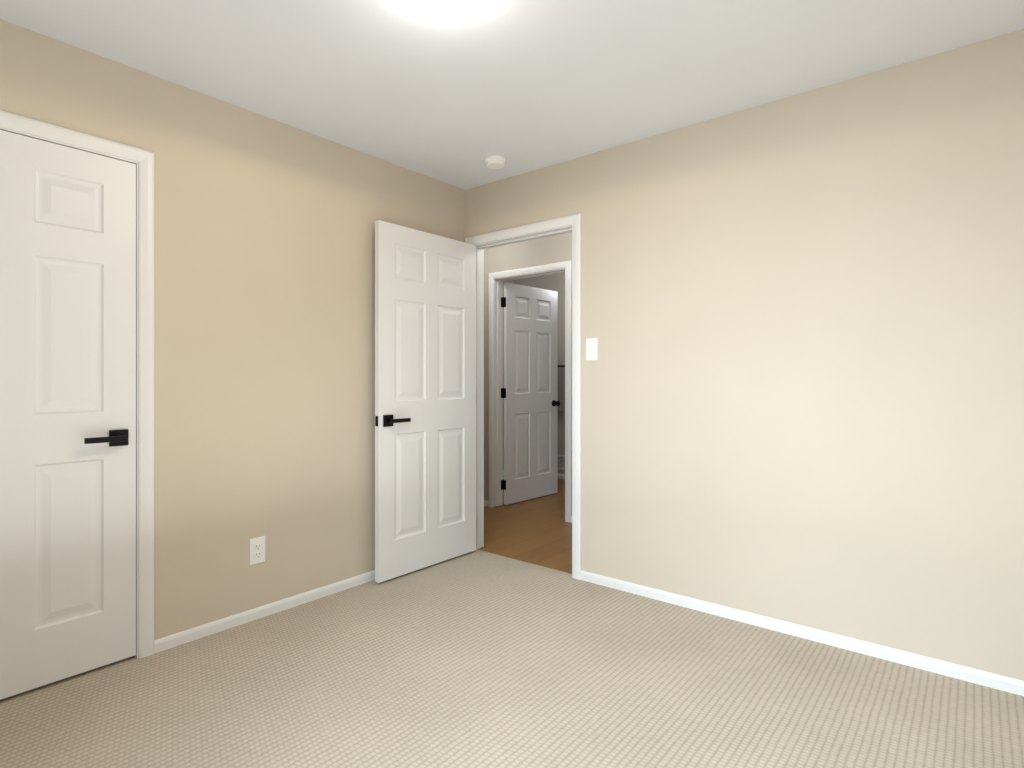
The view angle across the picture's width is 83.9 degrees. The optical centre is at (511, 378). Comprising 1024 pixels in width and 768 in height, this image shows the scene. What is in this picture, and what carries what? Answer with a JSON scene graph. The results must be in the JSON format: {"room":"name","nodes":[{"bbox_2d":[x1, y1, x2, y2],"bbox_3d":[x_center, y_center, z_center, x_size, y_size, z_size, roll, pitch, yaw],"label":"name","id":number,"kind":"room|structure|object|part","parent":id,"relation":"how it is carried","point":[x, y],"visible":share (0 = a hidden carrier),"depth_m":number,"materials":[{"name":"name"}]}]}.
{"room":"empty bedroom","nodes":[
{"label":"empty bedroom","id":0,"kind":"room"},
{"bbox_2d":[0,19,464,639],"bbox_3d":[-1.521,-0.060,2.490,0.115,2.440,3.665,0,0,39],"label":"wall","id":1,"kind":"structure","parent":0,"point":[264,325],"depth_m":2.72,"materials":[{"name":"beige paint"}]},
{"bbox_2d":[0,110,153,699],"bbox_3d":[-1.819,0.104,2.084,0.168,2.112,0.886,0,0,39],"label":"door","id":2,"kind":"structure","parent":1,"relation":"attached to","point":[66,145],"depth_m":2.20,"materials":[{"name":"white wood"}]},
{"bbox_3d":[-1.811,0.130,2.074,0.143,2.032,0.764,0,0,39],"label":"closet door","id":3,"kind":"part","parent":2,"relation":"part of","materials":[{"name":"white wood"}]},
{"bbox_2d":[250,536,264,564],"bbox_3d":[-1.228,0.832,2.752,0.008,0.125,0.076,0,0,39],"label":"outlet","id":4,"kind":"object","parent":1,"relation":"attached to","point":[255,543],"visible":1,"depth_m":2.75,"materials":[{"name":"white plastic"}]},
{"bbox_2d":[154,570,374,653],"bbox_3d":[-0.912,1.134,3.137,0.011,0.052,1.893,0,0,39],"label":"baseboard","id":5,"kind":"structure","parent":1,"relation":"attached to","point":[184,637],"depth_m":2.74,"materials":[{"name":"white wood"}]},
{"bbox_2d":[375,220,475,582],"bbox_3d":[-0.504,0.130,3.507,0.143,2.032,0.803,0,0,40],"label":"bedroom door","id":6,"kind":"structure","parent":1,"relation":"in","point":[425,399],"depth_m":3.45,"materials":[{"name":"white wood"}]},
{"bbox_2d":[501,297,502,489],"bbox_3d":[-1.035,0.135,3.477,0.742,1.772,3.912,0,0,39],"label":"jamb hinge leaves","id":7,"kind":"structure","parent":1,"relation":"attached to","point":[501,393],"depth_m":5.22,"materials":[{"name":"black metal"}]},
{"bbox_2d":[503,280,514,469],"bbox_3d":[-0.488,-0.060,6.526,0.115,2.440,1.505,0,0,39],"label":"wall","id":8,"kind":"structure","parent":0,"point":[512,281],"depth_m":6.91,"materials":[{"name":"paint"}]},
{"bbox_2d":[0,549,1023,767],"bbox_3d":[-0.489,1.190,1.675,4.015,0.060,3.705,0,0,39],"label":"floor","id":9,"kind":"structure","parent":0,"point":[476,658],"depth_m":2.08,"materials":[{"name":"beige carpet"}]},
{"bbox_2d":[0,0,1023,189],"bbox_3d":[0.207,-1.320,2.897,4.880,0.080,6.480,0,0,39],"label":"ceiling","id":10,"kind":"structure","parent":0,"point":[522,86],"depth_m":2.27,"materials":[{"name":"paint"}]},
{"bbox_2d":[484,156,505,168],"bbox_3d":[-0.099,-1.261,3.340,0.132,0.038,0.132,0,0,39],"label":"smoke detector","id":11,"kind":"object","parent":10,"relation":"attached to","point":[494,162],"visible":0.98,"depth_m":3.30,"materials":[{"name":"white plastic"}]},
{"bbox_3d":[-0.219,-1.267,1.780,0.340,0.026,0.340,0,0,39],"label":"ceiling light","id":12,"kind":"object","parent":10,"relation":"attached to","visible":0},
{"bbox_2d":[407,0,481,15],"bbox_3d":[-0.219,-1.216,1.780,0.300,0.075,0.300,0,0,39],"label":"ceiling light","id":13,"kind":"object","parent":12,"relation":"attached to","point":[445,7],"visible":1,"depth_m":1.82,"materials":[{"name":"white glass"}]},
{"bbox_2d":[477,478,571,573],"bbox_3d":[1.378,1.193,4.332,4.880,0.054,2.775,0,0,39],"label":"floor","id":14,"kind":"structure","parent":0,"point":[537,531],"depth_m":4.33,"materials":[{"name":"brown wood"}]},
{"bbox_2d":[484,232,571,500],"bbox_3d":[1.195,-0.060,4.108,4.650,2.440,0.115,0,0,39],"label":"wall","id":15,"kind":"structure","parent":0,"point":[542,251],"depth_m":5.04,"materials":[{"name":"paint"}]},
{"bbox_2d":[484,500,488,506],"bbox_3d":[-0.428,1.140,5.350,0.563,0.052,0.011,0,0,39],"label":"baseboard","id":16,"kind":"structure","parent":15,"relation":"attached to","point":[486,502],"depth_m":5.18,"materials":[{"name":"white wood"}]},
{"bbox_2d":[489,261,571,521],"bbox_3d":[0.169,0.107,4.934,0.889,2.118,0.133,0,0,39],"label":"door frame","id":17,"kind":"structure","parent":15,"relation":"attached to","point":[566,266],"depth_m":5.14,"materials":[{"name":"white wood"}]},
{"bbox_2d":[503,282,559,504],"bbox_3d":[0.191,0.140,5.494,0.175,2.032,0.768,0,0,42],"label":"door","id":18,"kind":"structure","parent":15,"relation":"in","point":[530,397],"depth_m":5.45,"materials":[{"name":"white wood"}]},
{"bbox_2d":[515,273,564,473],"bbox_3d":[1.018,-0.060,6.343,2.450,2.440,0.115,0,0,39],"label":"wall","id":19,"kind":"structure","parent":0,"point":[555,282],"depth_m":6.65,"materials":[{"name":"paint"}]},
{"bbox_2d":[558,474,564,478],"bbox_3d":[0.978,1.140,6.294,2.450,0.052,0.011,0,0,39],"label":"baseboard","id":20,"kind":"structure","parent":19,"relation":"attached to","point":[561,476],"depth_m":6.62,"materials":[{"name":"white wood"}]},
{"bbox_2d":[558,365,564,410],"bbox_3d":[0.475,0.110,6.666,0.620,0.540,0.070,0,0,39],"label":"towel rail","id":21,"kind":"object","parent":19,"relation":"attached to","point":[561,384],"depth_m":6.54,"materials":[{"name":"black metal"}]},
{"bbox_2d":[558,454,564,469],"bbox_3d":[0.557,0.975,6.639,0.300,0.170,0.008,0,0,39],"label":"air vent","id":22,"kind":"object","parent":19,"relation":"in","point":[561,461],"visible":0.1,"depth_m":6.62,"materials":[{"name":"white metal"}]},
{"bbox_2d":[465,29,1023,680],"bbox_3d":[0.512,-0.060,3.271,4.650,2.440,0.115,0,0,39],"label":"wall","id":23,"kind":"structure","parent":0,"point":[803,375],"depth_m":2.50,"materials":[{"name":"beige paint"}]},
{"bbox_2d":[465,213,580,579],"bbox_3d":[0.074,0.104,3.619,0.924,2.112,0.133,0,0,39],"label":"door frame","id":24,"kind":"structure","parent":23,"relation":"attached to","point":[574,220],"depth_m":3.43,"materials":[{"name":"white wood"}]},
{"bbox_2d":[586,338,597,359],"bbox_3d":[0.450,-0.165,3.237,0.076,0.125,0.016,0,0,39],"label":"light switch","id":25,"kind":"object","parent":23,"relation":"attached to","point":[592,348],"visible":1,"depth_m":3.23,"materials":[{"name":"white plastic"}]},
{"bbox_2d":[580,570,1023,695],"bbox_3d":[1.258,1.134,2.581,2.223,0.052,0.011,0,0,39],"label":"baseboard","id":26,"kind":"structure","parent":23,"relation":"attached to","point":[984,678],"depth_m":2.48,"materials":[{"name":"white wood"}]}
]}

